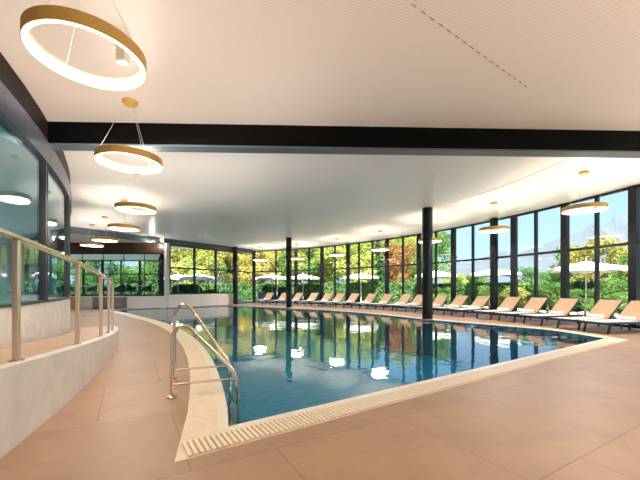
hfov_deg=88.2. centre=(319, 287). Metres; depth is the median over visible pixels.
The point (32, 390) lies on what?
wall
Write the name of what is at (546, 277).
tree
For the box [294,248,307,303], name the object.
window
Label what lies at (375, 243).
tree
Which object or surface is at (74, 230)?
bulkhead
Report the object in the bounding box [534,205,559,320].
window
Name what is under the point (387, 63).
ceiling
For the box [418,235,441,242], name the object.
pendant
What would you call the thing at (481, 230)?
diffuser
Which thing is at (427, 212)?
column
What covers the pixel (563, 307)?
sun lounger
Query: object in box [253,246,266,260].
pendant
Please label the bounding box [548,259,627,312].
parasol
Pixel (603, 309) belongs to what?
sun lounger
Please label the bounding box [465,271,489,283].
tree
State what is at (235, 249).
column
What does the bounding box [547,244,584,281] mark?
tree
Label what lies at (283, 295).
sun lounger
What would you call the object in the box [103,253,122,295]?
window
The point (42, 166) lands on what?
window frame
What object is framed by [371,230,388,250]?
pendant
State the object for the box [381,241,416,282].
tree
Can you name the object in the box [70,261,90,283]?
tree
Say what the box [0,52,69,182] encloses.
fascia band
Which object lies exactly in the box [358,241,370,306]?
window
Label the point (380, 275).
conifer tree
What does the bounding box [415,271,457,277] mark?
parasol
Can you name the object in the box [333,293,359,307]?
sun lounger
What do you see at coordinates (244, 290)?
hedge
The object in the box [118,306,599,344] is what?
pool water
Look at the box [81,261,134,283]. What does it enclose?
tree
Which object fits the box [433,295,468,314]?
sun lounger
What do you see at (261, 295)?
outdoor chair
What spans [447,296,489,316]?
sun lounger
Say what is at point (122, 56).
ceiling box
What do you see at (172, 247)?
roof
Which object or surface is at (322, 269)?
window
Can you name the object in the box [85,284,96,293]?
tub chair
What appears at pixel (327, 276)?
tree
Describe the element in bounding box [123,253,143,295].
window
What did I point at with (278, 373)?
basin
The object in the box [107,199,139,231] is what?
pendant
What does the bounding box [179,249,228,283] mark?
tree
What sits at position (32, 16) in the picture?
pendant
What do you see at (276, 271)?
window
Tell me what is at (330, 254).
pendant
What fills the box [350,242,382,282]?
tree
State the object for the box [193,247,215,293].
window
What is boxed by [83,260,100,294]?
window
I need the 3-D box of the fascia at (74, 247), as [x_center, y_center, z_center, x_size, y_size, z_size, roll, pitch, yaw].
[-12.450,-2.400,19.800,6.350,0.600,0.220,0,0,0]
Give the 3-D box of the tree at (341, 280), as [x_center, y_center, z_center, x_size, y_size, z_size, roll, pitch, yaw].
[2.275,-4.051,53.972,8.402,11.113,8.739,0,0,-32]
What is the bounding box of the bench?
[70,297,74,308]
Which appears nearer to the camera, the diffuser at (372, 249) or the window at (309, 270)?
the diffuser at (372, 249)
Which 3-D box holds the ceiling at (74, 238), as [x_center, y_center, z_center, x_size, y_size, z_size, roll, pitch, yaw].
[-12.450,-2.845,17.140,6.300,0.290,5.680,0,0,0]
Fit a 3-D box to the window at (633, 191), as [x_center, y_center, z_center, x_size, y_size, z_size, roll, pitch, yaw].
[9.306,-0.905,9.170,0.150,4.170,1.260,0,0,-10]
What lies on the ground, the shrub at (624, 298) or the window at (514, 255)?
the shrub at (624, 298)
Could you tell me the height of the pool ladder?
2.005 m
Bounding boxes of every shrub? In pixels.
[433,287,450,305]
[475,286,504,307]
[498,287,530,305]
[524,282,559,311]
[540,282,576,304]
[570,289,600,316]
[585,276,627,316]
[610,282,627,309]
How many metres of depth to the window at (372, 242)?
20.95 m
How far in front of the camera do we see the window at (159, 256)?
23.15 m
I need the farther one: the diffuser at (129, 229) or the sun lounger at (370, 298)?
the sun lounger at (370, 298)
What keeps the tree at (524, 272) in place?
on the ground
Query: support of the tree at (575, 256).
on the ground
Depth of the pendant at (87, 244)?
15.49 m
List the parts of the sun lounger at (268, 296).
backrest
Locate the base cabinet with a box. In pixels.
[92,297,127,308]
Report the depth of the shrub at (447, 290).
22.80 m
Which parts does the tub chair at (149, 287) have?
backrest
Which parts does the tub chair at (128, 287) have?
backrest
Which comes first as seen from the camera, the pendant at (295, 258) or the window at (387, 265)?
the window at (387, 265)
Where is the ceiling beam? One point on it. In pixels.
(62, 136)
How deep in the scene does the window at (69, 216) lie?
10.12 m
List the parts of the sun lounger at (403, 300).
backrest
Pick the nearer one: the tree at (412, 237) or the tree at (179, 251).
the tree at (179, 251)
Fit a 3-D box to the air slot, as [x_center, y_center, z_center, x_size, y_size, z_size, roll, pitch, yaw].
[1.890,-2.996,4.110,2.865,0.005,0.010,0,0,-34]
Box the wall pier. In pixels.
[164,243,168,295]
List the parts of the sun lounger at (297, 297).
backrest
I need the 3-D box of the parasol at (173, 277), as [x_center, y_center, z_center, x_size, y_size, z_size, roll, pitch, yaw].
[-13.555,-0.016,31.500,3.410,2.992,3.410,0,0,0]
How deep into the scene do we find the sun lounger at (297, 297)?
24.19 m
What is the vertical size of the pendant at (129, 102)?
1.008 m
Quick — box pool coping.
[103,306,626,462]
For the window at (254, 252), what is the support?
on the floor at (577, 416)
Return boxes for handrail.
[0,228,113,362]
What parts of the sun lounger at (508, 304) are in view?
seat, frame, backrest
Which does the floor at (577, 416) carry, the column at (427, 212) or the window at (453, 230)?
the window at (453, 230)
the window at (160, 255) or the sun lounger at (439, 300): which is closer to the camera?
the sun lounger at (439, 300)
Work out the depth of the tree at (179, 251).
36.66 m
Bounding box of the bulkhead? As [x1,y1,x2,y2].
[56,226,252,253]
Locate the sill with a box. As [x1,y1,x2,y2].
[0,292,70,307]
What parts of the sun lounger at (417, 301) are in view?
frame, backrest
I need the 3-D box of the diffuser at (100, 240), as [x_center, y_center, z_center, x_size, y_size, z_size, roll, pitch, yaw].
[-9.056,-2.044,13.900,0.934,0.100,0.934,0,0,-26]
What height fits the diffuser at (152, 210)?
0.100 m
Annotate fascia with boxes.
[0,81,71,242]
[70,243,164,252]
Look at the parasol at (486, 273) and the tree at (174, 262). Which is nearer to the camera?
the parasol at (486, 273)
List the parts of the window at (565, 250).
head rail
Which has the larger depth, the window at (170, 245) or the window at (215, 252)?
the window at (215, 252)
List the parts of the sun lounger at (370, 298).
backrest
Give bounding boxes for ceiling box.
[113,45,129,64]
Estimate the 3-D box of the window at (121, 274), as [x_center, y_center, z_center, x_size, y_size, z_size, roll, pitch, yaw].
[-15.180,-0.820,26.400,1.520,2.800,0.160,0,0,0]
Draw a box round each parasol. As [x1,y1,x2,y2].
[171,274,196,280]
[179,274,217,280]
[256,274,285,279]
[292,274,318,279]
[343,273,378,301]
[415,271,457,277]
[469,269,520,276]
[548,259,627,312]
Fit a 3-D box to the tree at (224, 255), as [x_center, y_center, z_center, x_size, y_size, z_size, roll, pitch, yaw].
[-10.979,-2.346,38.954,5.765,7.695,5.880,0,0,34]
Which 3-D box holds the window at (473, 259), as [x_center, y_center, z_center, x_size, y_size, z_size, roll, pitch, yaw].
[7.398,-0.905,15.019,0.110,4.170,1.109,0,0,-26]
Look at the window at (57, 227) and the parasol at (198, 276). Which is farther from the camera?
the parasol at (198, 276)
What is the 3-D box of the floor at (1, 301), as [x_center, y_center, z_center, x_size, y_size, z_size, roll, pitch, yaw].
[-15.830,0.830,9.675,27.340,0.500,33.450,0,0,0]
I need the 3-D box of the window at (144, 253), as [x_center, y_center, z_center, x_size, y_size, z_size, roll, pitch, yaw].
[-9.938,-0.810,19.820,1.235,2.580,0.100,0,0,0]
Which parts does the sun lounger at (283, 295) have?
backrest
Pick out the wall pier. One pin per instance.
(166, 254)
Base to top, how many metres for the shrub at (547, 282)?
1.578 m
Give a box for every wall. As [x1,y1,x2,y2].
[0,239,56,299]
[0,293,117,458]
[71,296,166,307]
[167,293,232,307]
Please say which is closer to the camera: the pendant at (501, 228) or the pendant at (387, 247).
the pendant at (501, 228)
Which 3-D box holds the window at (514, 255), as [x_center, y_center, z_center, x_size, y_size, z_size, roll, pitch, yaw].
[8.158,-0.905,13.255,0.150,4.170,1.031,0,0,-21]
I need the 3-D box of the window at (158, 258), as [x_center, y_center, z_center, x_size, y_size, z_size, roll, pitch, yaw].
[-12.457,-0.820,25.555,0.160,2.800,1.822,0,0,-28]
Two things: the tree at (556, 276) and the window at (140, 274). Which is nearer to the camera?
the tree at (556, 276)
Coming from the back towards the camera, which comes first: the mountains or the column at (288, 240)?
the mountains
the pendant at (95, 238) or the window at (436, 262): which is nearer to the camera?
the pendant at (95, 238)
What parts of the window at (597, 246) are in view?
head rail, sill rail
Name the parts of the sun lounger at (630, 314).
frame, seat, backrest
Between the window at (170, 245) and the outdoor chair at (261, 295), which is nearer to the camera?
the window at (170, 245)
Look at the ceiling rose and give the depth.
8.48 m
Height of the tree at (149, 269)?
6.097 m
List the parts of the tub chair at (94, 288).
backrest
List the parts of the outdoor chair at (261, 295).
backrest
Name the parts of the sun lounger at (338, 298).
backrest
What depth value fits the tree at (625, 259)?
17.44 m
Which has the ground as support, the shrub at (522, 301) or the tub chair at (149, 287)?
the shrub at (522, 301)
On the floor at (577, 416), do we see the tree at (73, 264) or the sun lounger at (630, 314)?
the sun lounger at (630, 314)
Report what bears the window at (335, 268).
on the floor at (577, 416)
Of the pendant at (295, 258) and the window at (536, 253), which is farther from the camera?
the pendant at (295, 258)
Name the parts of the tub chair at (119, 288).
backrest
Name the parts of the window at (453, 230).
head rail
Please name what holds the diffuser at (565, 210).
attached to the pendant at (601, 206)
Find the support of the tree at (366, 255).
on the ground
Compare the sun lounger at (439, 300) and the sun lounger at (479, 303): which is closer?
the sun lounger at (479, 303)
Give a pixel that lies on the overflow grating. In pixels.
(202, 445)
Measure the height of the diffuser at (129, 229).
0.100 m
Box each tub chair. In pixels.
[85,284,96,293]
[114,284,124,294]
[125,284,136,294]
[140,284,151,292]
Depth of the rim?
3.84 m
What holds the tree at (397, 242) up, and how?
on the ground
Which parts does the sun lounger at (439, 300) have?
backrest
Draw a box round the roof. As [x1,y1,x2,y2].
[166,238,197,248]
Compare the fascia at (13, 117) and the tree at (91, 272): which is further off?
the tree at (91, 272)
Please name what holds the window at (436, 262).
on the floor at (577, 416)
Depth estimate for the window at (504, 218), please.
14.00 m
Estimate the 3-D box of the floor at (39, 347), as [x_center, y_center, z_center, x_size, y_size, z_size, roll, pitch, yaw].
[-3.469,0.725,2.032,2.412,0.949,18.034,0,0,-18]
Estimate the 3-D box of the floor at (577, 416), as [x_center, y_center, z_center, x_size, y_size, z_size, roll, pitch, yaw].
[-0.335,1.325,9.393,19.129,0.250,35.253,0,0,-30]
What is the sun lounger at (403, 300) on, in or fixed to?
on the floor at (577, 416)
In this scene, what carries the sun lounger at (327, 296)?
on the floor at (577, 416)
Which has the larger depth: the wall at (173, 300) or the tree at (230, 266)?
the tree at (230, 266)
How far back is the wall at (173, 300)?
21.88 m
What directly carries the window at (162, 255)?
in the wall at (85, 301)
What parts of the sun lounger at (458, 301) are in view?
backrest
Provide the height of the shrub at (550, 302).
1.524 m
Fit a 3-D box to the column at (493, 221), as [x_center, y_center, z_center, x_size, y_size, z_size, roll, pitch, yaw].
[7.497,-0.895,14.219,0.350,4.190,0.350,0,0,0]
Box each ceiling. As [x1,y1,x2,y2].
[0,0,639,250]
[48,232,163,242]
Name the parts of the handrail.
plate, post, rail, post, post, post, post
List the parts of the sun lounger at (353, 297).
backrest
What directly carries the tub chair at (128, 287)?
on the floor at (1, 301)
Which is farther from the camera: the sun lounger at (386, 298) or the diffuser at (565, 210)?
the sun lounger at (386, 298)
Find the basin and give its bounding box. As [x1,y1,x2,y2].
[114,306,603,425]
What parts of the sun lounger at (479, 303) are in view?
seat, frame, backrest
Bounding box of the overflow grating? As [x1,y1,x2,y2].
[182,341,615,456]
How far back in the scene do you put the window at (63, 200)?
7.54 m
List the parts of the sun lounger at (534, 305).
seat, frame, backrest, backrest frame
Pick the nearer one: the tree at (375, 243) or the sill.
the sill
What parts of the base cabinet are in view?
door, door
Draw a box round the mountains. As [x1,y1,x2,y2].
[149,214,627,285]
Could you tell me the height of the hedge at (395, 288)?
2.152 m
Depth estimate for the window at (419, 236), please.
18.24 m
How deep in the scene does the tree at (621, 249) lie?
19.82 m
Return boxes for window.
[24,244,28,292]
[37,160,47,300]
[57,227,57,293]
[58,184,68,297]
[69,216,69,294]
[82,253,102,295]
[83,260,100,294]
[101,260,119,294]
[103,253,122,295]
[120,260,138,294]
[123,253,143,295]
[139,260,157,294]
[144,253,163,295]
[158,258,158,294]
[159,256,159,294]
[160,254,163,294]
[160,255,160,294]
[169,244,193,294]
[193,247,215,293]
[214,250,232,293]
[238,252,253,303]
[252,250,274,302]
[275,249,293,302]
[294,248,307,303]
[308,247,319,303]
[320,245,333,304]
[334,244,345,304]
[346,243,357,305]
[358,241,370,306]
[371,239,384,306]
[385,237,401,307]
[402,234,416,308]
[417,231,434,309]
[435,228,450,311]
[451,225,470,312]
[471,221,489,314]
[498,216,509,315]
[510,211,533,317]
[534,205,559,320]
[560,196,593,323]
[594,187,627,327]
[628,184,639,328]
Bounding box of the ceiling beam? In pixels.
[48,121,639,157]
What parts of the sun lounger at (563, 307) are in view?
seat, frame, backrest, backrest frame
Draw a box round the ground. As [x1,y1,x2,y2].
[238,301,633,328]
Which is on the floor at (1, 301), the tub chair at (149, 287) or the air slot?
the tub chair at (149, 287)
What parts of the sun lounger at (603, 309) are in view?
seat, frame, backrest frame, backrest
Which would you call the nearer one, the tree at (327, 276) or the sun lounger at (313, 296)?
the sun lounger at (313, 296)
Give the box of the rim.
[110,306,609,433]
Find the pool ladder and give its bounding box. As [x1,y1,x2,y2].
[166,303,241,425]
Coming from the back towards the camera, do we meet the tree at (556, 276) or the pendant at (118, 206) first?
the tree at (556, 276)
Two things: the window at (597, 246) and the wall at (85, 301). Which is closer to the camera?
the window at (597, 246)
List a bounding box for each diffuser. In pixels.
[81,245,103,246]
[92,239,117,241]
[95,152,161,173]
[108,227,139,231]
[115,206,155,214]
[372,249,388,250]
[480,229,508,232]
[562,206,607,214]
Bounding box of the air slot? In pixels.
[411,3,526,86]
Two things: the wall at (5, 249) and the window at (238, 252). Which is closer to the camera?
the wall at (5, 249)
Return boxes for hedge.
[70,283,274,301]
[277,281,416,303]
[433,279,627,313]
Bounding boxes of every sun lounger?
[253,293,274,302]
[267,293,285,304]
[281,293,304,303]
[295,293,319,305]
[309,293,332,305]
[320,293,345,306]
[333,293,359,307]
[349,294,378,308]
[364,294,394,309]
[380,294,411,310]
[393,295,421,311]
[412,295,448,312]
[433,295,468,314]
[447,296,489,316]
[473,297,521,319]
[494,297,548,322]
[518,298,582,325]
[552,300,623,330]
[577,301,639,333]
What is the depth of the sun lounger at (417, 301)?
17.38 m
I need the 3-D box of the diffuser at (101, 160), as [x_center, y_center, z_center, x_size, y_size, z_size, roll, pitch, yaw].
[-3.051,-2.044,5.300,0.934,0.100,0.934,0,0,38]
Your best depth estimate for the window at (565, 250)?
11.62 m
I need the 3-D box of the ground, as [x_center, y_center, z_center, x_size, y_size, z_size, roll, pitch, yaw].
[6.579,1.350,13.233,15.361,0.240,47.226,0,0,-22]
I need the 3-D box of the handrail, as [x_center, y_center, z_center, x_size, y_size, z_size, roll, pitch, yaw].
[-2.529,0.075,1.864,0.714,1.720,11.400,0,0,-17]
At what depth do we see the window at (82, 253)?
19.78 m
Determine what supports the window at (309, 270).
on the floor at (577, 416)
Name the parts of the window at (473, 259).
head rail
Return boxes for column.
[233,247,237,304]
[286,237,291,307]
[422,207,432,320]
[490,218,498,315]
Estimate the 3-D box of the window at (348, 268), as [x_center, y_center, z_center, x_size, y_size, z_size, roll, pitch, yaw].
[2.186,-0.905,22.098,1.008,4.170,0.150,0,0,43]
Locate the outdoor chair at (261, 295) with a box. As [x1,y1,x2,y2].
[257,292,264,301]
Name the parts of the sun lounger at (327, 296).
backrest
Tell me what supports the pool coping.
on the floor at (577, 416)
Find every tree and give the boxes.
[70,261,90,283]
[71,272,104,285]
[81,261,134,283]
[127,261,157,283]
[145,249,197,284]
[171,249,213,283]
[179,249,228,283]
[201,251,250,284]
[218,254,272,283]
[238,251,282,283]
[256,250,306,284]
[277,247,327,282]
[292,247,340,282]
[307,245,362,282]
[311,250,357,282]
[331,242,378,282]
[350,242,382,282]
[357,240,396,277]
[362,241,389,282]
[381,237,416,281]
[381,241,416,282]
[389,236,438,281]
[410,231,457,278]
[410,243,440,282]
[442,273,468,286]
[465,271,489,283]
[503,266,541,285]
[526,272,553,282]
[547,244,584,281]
[556,235,627,281]
[587,241,627,280]
[607,251,627,280]
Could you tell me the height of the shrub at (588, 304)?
1.219 m
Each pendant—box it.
[20,0,146,90]
[80,224,103,246]
[91,216,117,241]
[94,97,162,173]
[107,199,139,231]
[114,173,156,214]
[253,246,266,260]
[292,244,303,259]
[329,239,344,255]
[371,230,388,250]
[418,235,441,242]
[479,202,509,232]
[561,198,607,214]
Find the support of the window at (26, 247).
in the wall at (32, 390)
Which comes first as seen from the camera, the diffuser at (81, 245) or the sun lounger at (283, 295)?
the diffuser at (81, 245)
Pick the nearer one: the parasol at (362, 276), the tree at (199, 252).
the parasol at (362, 276)
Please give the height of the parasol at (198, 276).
2.992 m
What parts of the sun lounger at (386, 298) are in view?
backrest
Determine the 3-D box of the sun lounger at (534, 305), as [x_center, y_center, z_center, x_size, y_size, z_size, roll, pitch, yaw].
[7.372,0.782,12.013,1.965,0.848,0.695,0,0,-19]
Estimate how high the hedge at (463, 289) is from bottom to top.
1.998 m
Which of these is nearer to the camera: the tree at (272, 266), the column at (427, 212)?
the column at (427, 212)
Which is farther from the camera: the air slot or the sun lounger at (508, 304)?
the sun lounger at (508, 304)
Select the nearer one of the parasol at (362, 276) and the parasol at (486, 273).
the parasol at (486, 273)
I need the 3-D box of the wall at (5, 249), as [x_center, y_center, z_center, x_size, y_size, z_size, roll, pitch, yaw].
[-15.700,-0.900,18.000,0.200,4.200,3.600,0,0,0]
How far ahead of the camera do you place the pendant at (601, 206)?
8.46 m
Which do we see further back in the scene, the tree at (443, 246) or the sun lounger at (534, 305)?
the tree at (443, 246)
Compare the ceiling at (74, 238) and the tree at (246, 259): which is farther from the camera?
the tree at (246, 259)
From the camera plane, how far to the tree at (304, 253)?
34.78 m
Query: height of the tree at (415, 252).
6.178 m
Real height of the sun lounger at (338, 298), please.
0.848 m
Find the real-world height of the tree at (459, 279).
2.861 m
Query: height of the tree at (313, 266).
7.316 m
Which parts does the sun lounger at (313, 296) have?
backrest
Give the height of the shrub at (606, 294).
1.728 m
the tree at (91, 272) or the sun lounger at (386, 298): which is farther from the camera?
the tree at (91, 272)
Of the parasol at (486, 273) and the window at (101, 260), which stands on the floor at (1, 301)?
the window at (101, 260)
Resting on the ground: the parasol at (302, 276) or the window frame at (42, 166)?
the parasol at (302, 276)
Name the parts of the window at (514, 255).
head rail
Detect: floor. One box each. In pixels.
[0,300,22,303]
[0,303,639,479]
[0,326,110,364]
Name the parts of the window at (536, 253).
head rail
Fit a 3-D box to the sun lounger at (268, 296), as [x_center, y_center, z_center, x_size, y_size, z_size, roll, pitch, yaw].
[-4.212,0.782,25.047,0.695,0.848,1.965,0,0,25]
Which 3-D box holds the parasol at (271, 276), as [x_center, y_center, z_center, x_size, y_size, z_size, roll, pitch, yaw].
[-4.582,-0.130,31.500,3.100,2.720,3.100,0,0,0]
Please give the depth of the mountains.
660.91 m
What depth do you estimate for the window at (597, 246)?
10.66 m
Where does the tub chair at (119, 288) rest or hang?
on the floor at (1, 301)
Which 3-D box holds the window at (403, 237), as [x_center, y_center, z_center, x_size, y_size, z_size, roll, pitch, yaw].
[5.143,-0.905,18.780,0.110,4.170,1.140,0,0,-36]
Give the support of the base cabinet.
on the floor at (577, 416)

